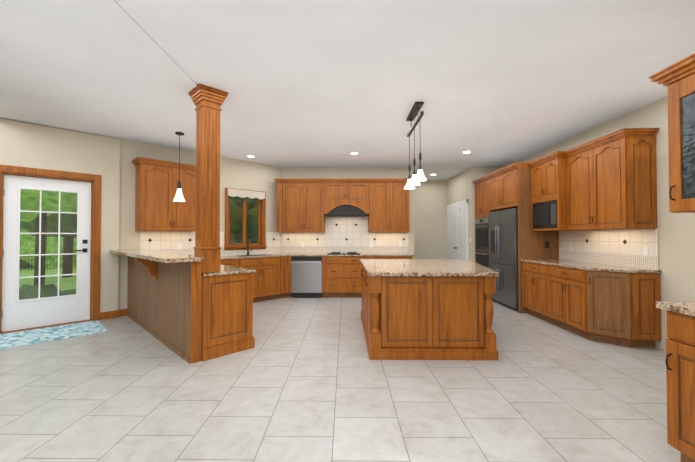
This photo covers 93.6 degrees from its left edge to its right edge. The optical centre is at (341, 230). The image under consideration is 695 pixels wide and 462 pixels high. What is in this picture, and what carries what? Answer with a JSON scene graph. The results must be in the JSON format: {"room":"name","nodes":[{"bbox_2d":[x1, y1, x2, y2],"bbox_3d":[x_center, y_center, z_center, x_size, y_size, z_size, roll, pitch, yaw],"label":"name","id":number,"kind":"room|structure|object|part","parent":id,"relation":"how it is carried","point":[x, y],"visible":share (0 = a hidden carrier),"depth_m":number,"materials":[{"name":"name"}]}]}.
{"room":"kitchen","nodes":[
{"label":"kitchen","id":0,"kind":"room"},
{"bbox_2d":[0,118,281,312],"bbox_3d":[-3.552,-0.055,5.465,6.260,2.900,0.190,1,-1,-44],"label":"wall","id":1,"kind":"structure","parent":0,"point":[107,159],"depth_m":5.23,"materials":[{"name":"paint"}]},
{"bbox_2d":[1,174,90,331],"bbox_3d":[-4.262,0.302,4.760,0.702,2.136,0.708,0,-1,1],"label":"entry door","id":2,"kind":"structure","parent":1,"relation":"in","point":[17,313],"depth_m":4.69,"materials":[{"name":"white paint"}]},
{"bbox_2d":[0,165,100,333],"bbox_3d":[-4.256,0.252,4.757,1.180,2.265,0.211,1,-1,-44],"label":"door frame","id":3,"kind":"structure","parent":1,"relation":"attached to","point":[94,180],"depth_m":5.03,"materials":[{"name":"brown wood"}]},
{"bbox_2d":[108,309,125,318],"bbox_3d":[-3.593,1.334,5.232,0.060,0.115,0.293,0,-1,1],"label":"baseboard","id":4,"kind":"structure","parent":1,"relation":"attached to","point":[113,314],"depth_m":5.24,"materials":[{"name":"brown wood"}]},
{"bbox_2d":[132,161,195,230],"bbox_3d":[-3.005,-0.553,5.686,0.906,1.102,0.906,0,-1,1],"label":"upper cabinet","id":5,"kind":"object","parent":1,"relation":"attached to","point":[156,185],"depth_m":5.47,"materials":[{"name":"brown wood"}]},
{"bbox_2d":[140,231,223,247],"bbox_3d":[-2.880,0.247,6.029,1.043,0.482,1.043,0,-1,1],"label":"backsplash","id":6,"kind":"structure","parent":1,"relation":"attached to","point":[148,239],"depth_m":5.83,"materials":[{"name":"beige tile"}]},
{"bbox_2d":[224,187,266,249],"bbox_3d":[-2.049,-0.238,6.928,0.970,1.270,0.199,1,-1,-44],"label":"window","id":7,"kind":"structure","parent":1,"relation":"in","point":[262,245],"depth_m":6.93,"materials":[{"name":"brown wood"}]},
{"bbox_3d":[-2.068,-0.237,6.948,0.758,1.098,0.045,1,-1,-44],"label":"window sash","id":8,"kind":"part","parent":7,"relation":"part of","materials":[{"name":"brown wood"}]},
{"bbox_2d":[227,188,264,199],"bbox_3d":[-1.987,-0.771,6.873,0.850,0.165,0.033,1,-1,-44],"label":"window valance","id":9,"kind":"object","parent":7,"relation":"attached to","point":[244,194],"visible":1,"depth_m":6.83,"materials":[{"name":"beige fabric"}]},
{"bbox_2d":[265,232,280,251],"bbox_3d":[-1.522,0.267,7.354,0.283,0.482,0.282,0,-1,1],"label":"backsplash","id":10,"kind":"structure","parent":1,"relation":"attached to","point":[273,239],"depth_m":7.34,"materials":[{"name":"beige tile"}]},
{"bbox_2d":[0,297,680,461],"bbox_3d":[-0.976,1.385,2.782,9.560,0.060,13.240,0,-1,1],"label":"floor","id":11,"kind":"structure","parent":0,"point":[304,379],"depth_m":2.62,"materials":[{"name":"tile"}]},
{"bbox_2d":[0,320,107,349],"bbox_3d":[-4.080,1.371,4.188,1.650,0.008,0.810,1,-1,-44],"label":"rug","id":12,"kind":"object","parent":11,"relation":"on","point":[23,338],"visible":0.89,"depth_m":4.36,"materials":[{"name":"teal fabric"}]},
{"bbox_2d":[173,260,208,363],"bbox_3d":[-1.546,0.840,3.468,0.297,1.051,0.235,0,-1,1],"label":"base cabinet","id":13,"kind":"object","parent":11,"relation":"on","point":[181,305],"depth_m":3.44,"materials":[{"name":"brown wood"}]},
{"bbox_2d":[127,252,280,359],"bbox_3d":[-2.288,0.855,4.471,2.511,1.051,2.063,0,-1,1],"label":"base cabinet","id":14,"kind":"object","parent":11,"relation":"on","point":[232,296],"depth_m":3.95,"materials":[{"name":"brown wood"}]},
{"bbox_2d":[109,248,256,263],"bbox_3d":[-2.563,0.307,4.329,2.275,0.040,2.352,0,-1,1],"label":"countertop","id":15,"kind":"structure","parent":14,"relation":"on","point":[142,255],"depth_m":4.18,"materials":[{"name":"beige stone"}]},
{"bbox_2d":[188,83,228,272],"bbox_3d":[-1.471,-0.541,3.596,0.321,1.980,0.321,1,-1,-44],"label":"column","id":16,"kind":"structure","parent":15,"relation":"on","point":[208,101],"depth_m":3.52,"materials":[{"name":"brown wood"}]},
{"bbox_2d":[241,256,284,275],"bbox_3d":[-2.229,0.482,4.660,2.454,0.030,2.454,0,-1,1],"label":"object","id":17,"kind":"structure","parent":14,"relation":"on","point":[282,257],"depth_m":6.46,"materials":[{"name":"brown wood"}]},
{"bbox_2d":[281,252,412,255],"bbox_3d":[-0.741,0.509,6.458,4.537,0.032,2.064,0,-1,1],"label":"countertop","id":18,"kind":"structure","parent":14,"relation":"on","point":[282,253],"depth_m":6.98,"materials":[{"name":"beige stone"}]},
{"bbox_2d":[325,252,360,255],"bbox_3d":[0.057,0.489,7.179,0.720,0.034,0.450,0,-1,1],"label":"cooktop","id":19,"kind":"object","parent":18,"relation":"in","point":[326,253],"depth_m":6.97,"materials":[{"name":"metal"}]},
{"bbox_2d":[281,256,292,297],"bbox_3d":[-2.253,0.965,6.268,2.368,0.886,2.467,0,-1,1],"label":"base cabinet","id":20,"kind":"object","parent":11,"relation":"on","point":[287,264],"depth_m":6.87,"materials":[{"name":"brown wood"}]},
{"bbox_2d":[293,256,320,297],"bbox_3d":[-0.788,0.978,7.157,0.782,0.886,0.655,0,-1,1],"label":"dishwasher","id":21,"kind":"object","parent":11,"relation":"on","point":[306,269],"depth_m":6.87,"materials":[{"name":"silver metal"}]},
{"bbox_2d":[321,256,368,297],"bbox_3d":[0.092,0.978,7.164,0.977,0.886,0.619,0,-1,1],"label":"base cabinet","id":22,"kind":"object","parent":11,"relation":"on","point":[341,277],"depth_m":6.86,"materials":[{"name":"brown wood"}]},
{"bbox_2d":[369,256,412,258],"bbox_3d":[1.011,0.978,7.153,0.990,0.886,0.619,0,-1,1],"label":"base cabinet","id":23,"kind":"object","parent":11,"relation":"on","point":[370,257],"depth_m":6.85,"materials":[{"name":"brown wood"}]},
{"bbox_2d":[361,263,498,359],"bbox_3d":[1.186,0.937,4.413,1.794,0.884,1.931,0,-1,1],"label":"kitchen island","id":24,"kind":"object","parent":11,"relation":"on","point":[427,309],"depth_m":3.48,"materials":[{"name":"brown wood"}]},
{"bbox_2d":[360,259,498,274],"bbox_3d":[1.206,0.475,4.447,1.815,0.040,2.005,0,-1,1],"label":"island countertop","id":25,"kind":"structure","parent":24,"relation":"on","point":[373,266],"depth_m":4.00,"materials":[{"name":"beige stone"}]},
{"bbox_2d":[473,179,523,302],"bbox_3d":[3.384,0.168,7.058,0.697,2.502,0.740,0,-1,1],"label":"tall cabinet","id":26,"kind":"object","parent":11,"relation":"on","point":[481,226],"depth_m":6.90,"materials":[{"name":"brown wood"}]},
{"bbox_2d":[489,208,517,310],"bbox_3d":[3.326,0.505,6.131,0.756,1.800,1.035,0,-1,1],"label":"fridge","id":27,"kind":"object","parent":11,"relation":"on","point":[503,243],"visible":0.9,"depth_m":5.96,"materials":[{"name":"black metal"}]},
{"bbox_2d":[522,261,544,320],"bbox_3d":[3.391,0.948,5.149,0.637,0.885,0.787,0,-1,1],"label":"base cabinet","id":28,"kind":"object","parent":11,"relation":"on","point":[533,273],"depth_m":5.21,"materials":[{"name":"brown wood"}]},
{"bbox_2d":[545,265,580,335],"bbox_3d":[3.383,0.937,4.449,0.637,0.885,0.848,0,-1,1],"label":"base cabinet","id":29,"kind":"object","parent":11,"relation":"on","point":[562,283],"depth_m":4.50,"materials":[{"name":"brown wood"}]},
{"bbox_2d":[581,269,660,346],"bbox_3d":[3.377,0.930,3.956,0.637,0.885,0.379,0,-1,1],"label":"base cabinet","id":30,"kind":"object","parent":11,"relation":"on","point":[600,285],"depth_m":3.85,"materials":[{"name":"brown wood"}]},
{"bbox_2d":[541,261,660,272],"bbox_3d":[3.380,0.483,4.656,0.647,0.030,1.786,0,-1,1],"label":"countertop","id":31,"kind":"structure","parent":30,"relation":"on","point":[572,264],"depth_m":4.20,"materials":[{"name":"beige stone"}]},
{"bbox_2d":[656,302,694,461],"bbox_3d":[2.137,0.864,0.889,0.602,0.923,2.075,0,-1,1],"label":"base cabinet","id":32,"kind":"object","parent":11,"relation":"on","point":[680,361],"visible":1,"depth_m":1.81,"materials":[{"name":"brown wood"}]},
{"bbox_2d":[0,0,694,179],"bbox_3d":[-0.976,-1.578,2.827,9.560,0.094,13.240,0,-1,1],"label":"ceiling","id":33,"kind":"structure","parent":0,"point":[336,83],"depth_m":3.13,"materials":[{"name":"paint"}]},
{"bbox_2d":[173,132,184,201],"bbox_3d":[-2.490,-0.985,5.016,0.168,1.051,0.168,0,-1,1],"label":"light","id":34,"kind":"object","parent":33,"relation":"hanging from","point":[179,197],"visible":1,"depth_m":4.99,"materials":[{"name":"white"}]},
{"bbox_2d":[404,102,425,188],"bbox_3d":[0.930,-1.056,4.146,0.148,0.936,0.840,0,-1,1],"label":"pendant light","id":35,"kind":"object","parent":33,"relation":"hanging from","point":[412,115],"visible":1,"depth_m":4.12,"materials":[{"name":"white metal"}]},
{"bbox_2d":[282,167,413,258],"bbox_3d":[0.082,-0.009,8.466,3.200,2.900,1.950,0,-1,1],"label":"wall","id":36,"kind":"structure","parent":0,"point":[345,172],"depth_m":7.51,"materials":[{"name":"paint"}]},
{"bbox_2d":[276,181,323,231],"bbox_3d":[-0.893,-0.528,7.334,1.036,1.102,0.347,0,-1,1],"label":"upper cabinet","id":37,"kind":"object","parent":36,"relation":"attached to","point":[310,204],"depth_m":7.16,"materials":[{"name":"brown wood"}]},
{"bbox_2d":[324,181,367,216],"bbox_3d":[0.121,-0.708,7.324,0.992,0.742,0.347,0,-1,1],"label":"upper cabinet","id":38,"kind":"object","parent":36,"relation":"attached to","point":[341,198],"depth_m":7.16,"materials":[{"name":"brown wood"}]},
{"bbox_2d":[368,181,409,231],"bbox_3d":[1.058,-0.528,7.310,0.882,1.102,0.347,0,-1,1],"label":"upper cabinet","id":39,"kind":"object","parent":36,"relation":"attached to","point":[388,201],"depth_m":7.14,"materials":[{"name":"brown wood"}]},
{"bbox_2d":[414,180,446,258],"bbox_3d":[2.353,0.004,9.339,1.320,2.900,0.150,0,-1,1],"label":"wall","id":40,"kind":"structure","parent":0,"point":[430,219],"depth_m":9.27,"materials":[{"name":"paint"}]},
{"bbox_2d":[447,167,502,261],"bbox_3d":[3.452,-0.010,8.425,0.900,2.900,1.950,0,-1,1],"label":"wall","id":41,"kind":"structure","parent":0,"point":[461,186],"depth_m":7.61,"materials":[{"name":"paint"}]},
{"bbox_2d":[447,199,470,258],"bbox_3d":[2.964,0.349,8.386,0.074,2.180,1.750,0,-1,1],"label":"door","id":42,"kind":"structure","parent":41,"relation":"attached to","point":[457,233],"depth_m":8.29,"materials":[{"name":"white paint"}]},
{"bbox_2d":[505,96,694,350],"bbox_3d":[3.783,-0.065,4.797,0.150,2.900,5.300,0,-1,1],"label":"wall","id":43,"kind":"structure","parent":0,"point":[676,240],"depth_m":3.73,"materials":[{"name":"paint"}]},
{"bbox_2d":[488,167,531,210],"bbox_3d":[3.378,-0.761,6.158,0.687,0.672,1.082,0,-1,1],"label":"upper cabinet","id":44,"kind":"object","parent":43,"relation":"attached to","point":[507,187],"depth_m":5.81,"materials":[{"name":"brown wood"}]},
{"bbox_2d":[528,152,567,230],"bbox_3d":[3.474,-0.561,5.179,0.472,1.102,0.769,0,-1,1],"label":"upper cabinet","id":45,"kind":"object","parent":43,"relation":"attached to","point":[549,178],"depth_m":5.05,"materials":[{"name":"brown wood"}]},
{"bbox_2d":[568,132,656,230],"bbox_3d":[3.527,-0.573,4.335,0.347,1.102,1.036,0,-1,1],"label":"upper cabinet","id":46,"kind":"object","parent":43,"relation":"attached to","point":[607,182],"depth_m":3.98,"materials":[{"name":"brown wood"}]},
{"bbox_3d":[3.105,-0.151,-0.870,1.370,2.900,6.050,0,-1,1],"label":"wall","id":47,"kind":"structure","parent":0,"visible":0},
{"bbox_2d":[649,53,694,212],"bbox_3d":[2.236,-0.588,1.018,0.407,0.911,2.290,0,-1,1],"label":"upper cabinet","id":48,"kind":"object","parent":47,"relation":"attached to","point":[677,79],"visible":1,"depth_m":2.02,"materials":[{"name":"brown wood"}]},
{"label":"outside","id":49,"kind":"structure","parent":0,"visible":0},
{"bbox_2d":[3,185,257,299],"bbox_3d":[-24.460,-1.846,34.031,130.000,13.766,69.840,1,-1,-44],"label":"garden","id":50,"kind":"object","parent":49,"point":[237,209],"depth_m":10.83,"materials":[{"name":"green plant"}]}
]}

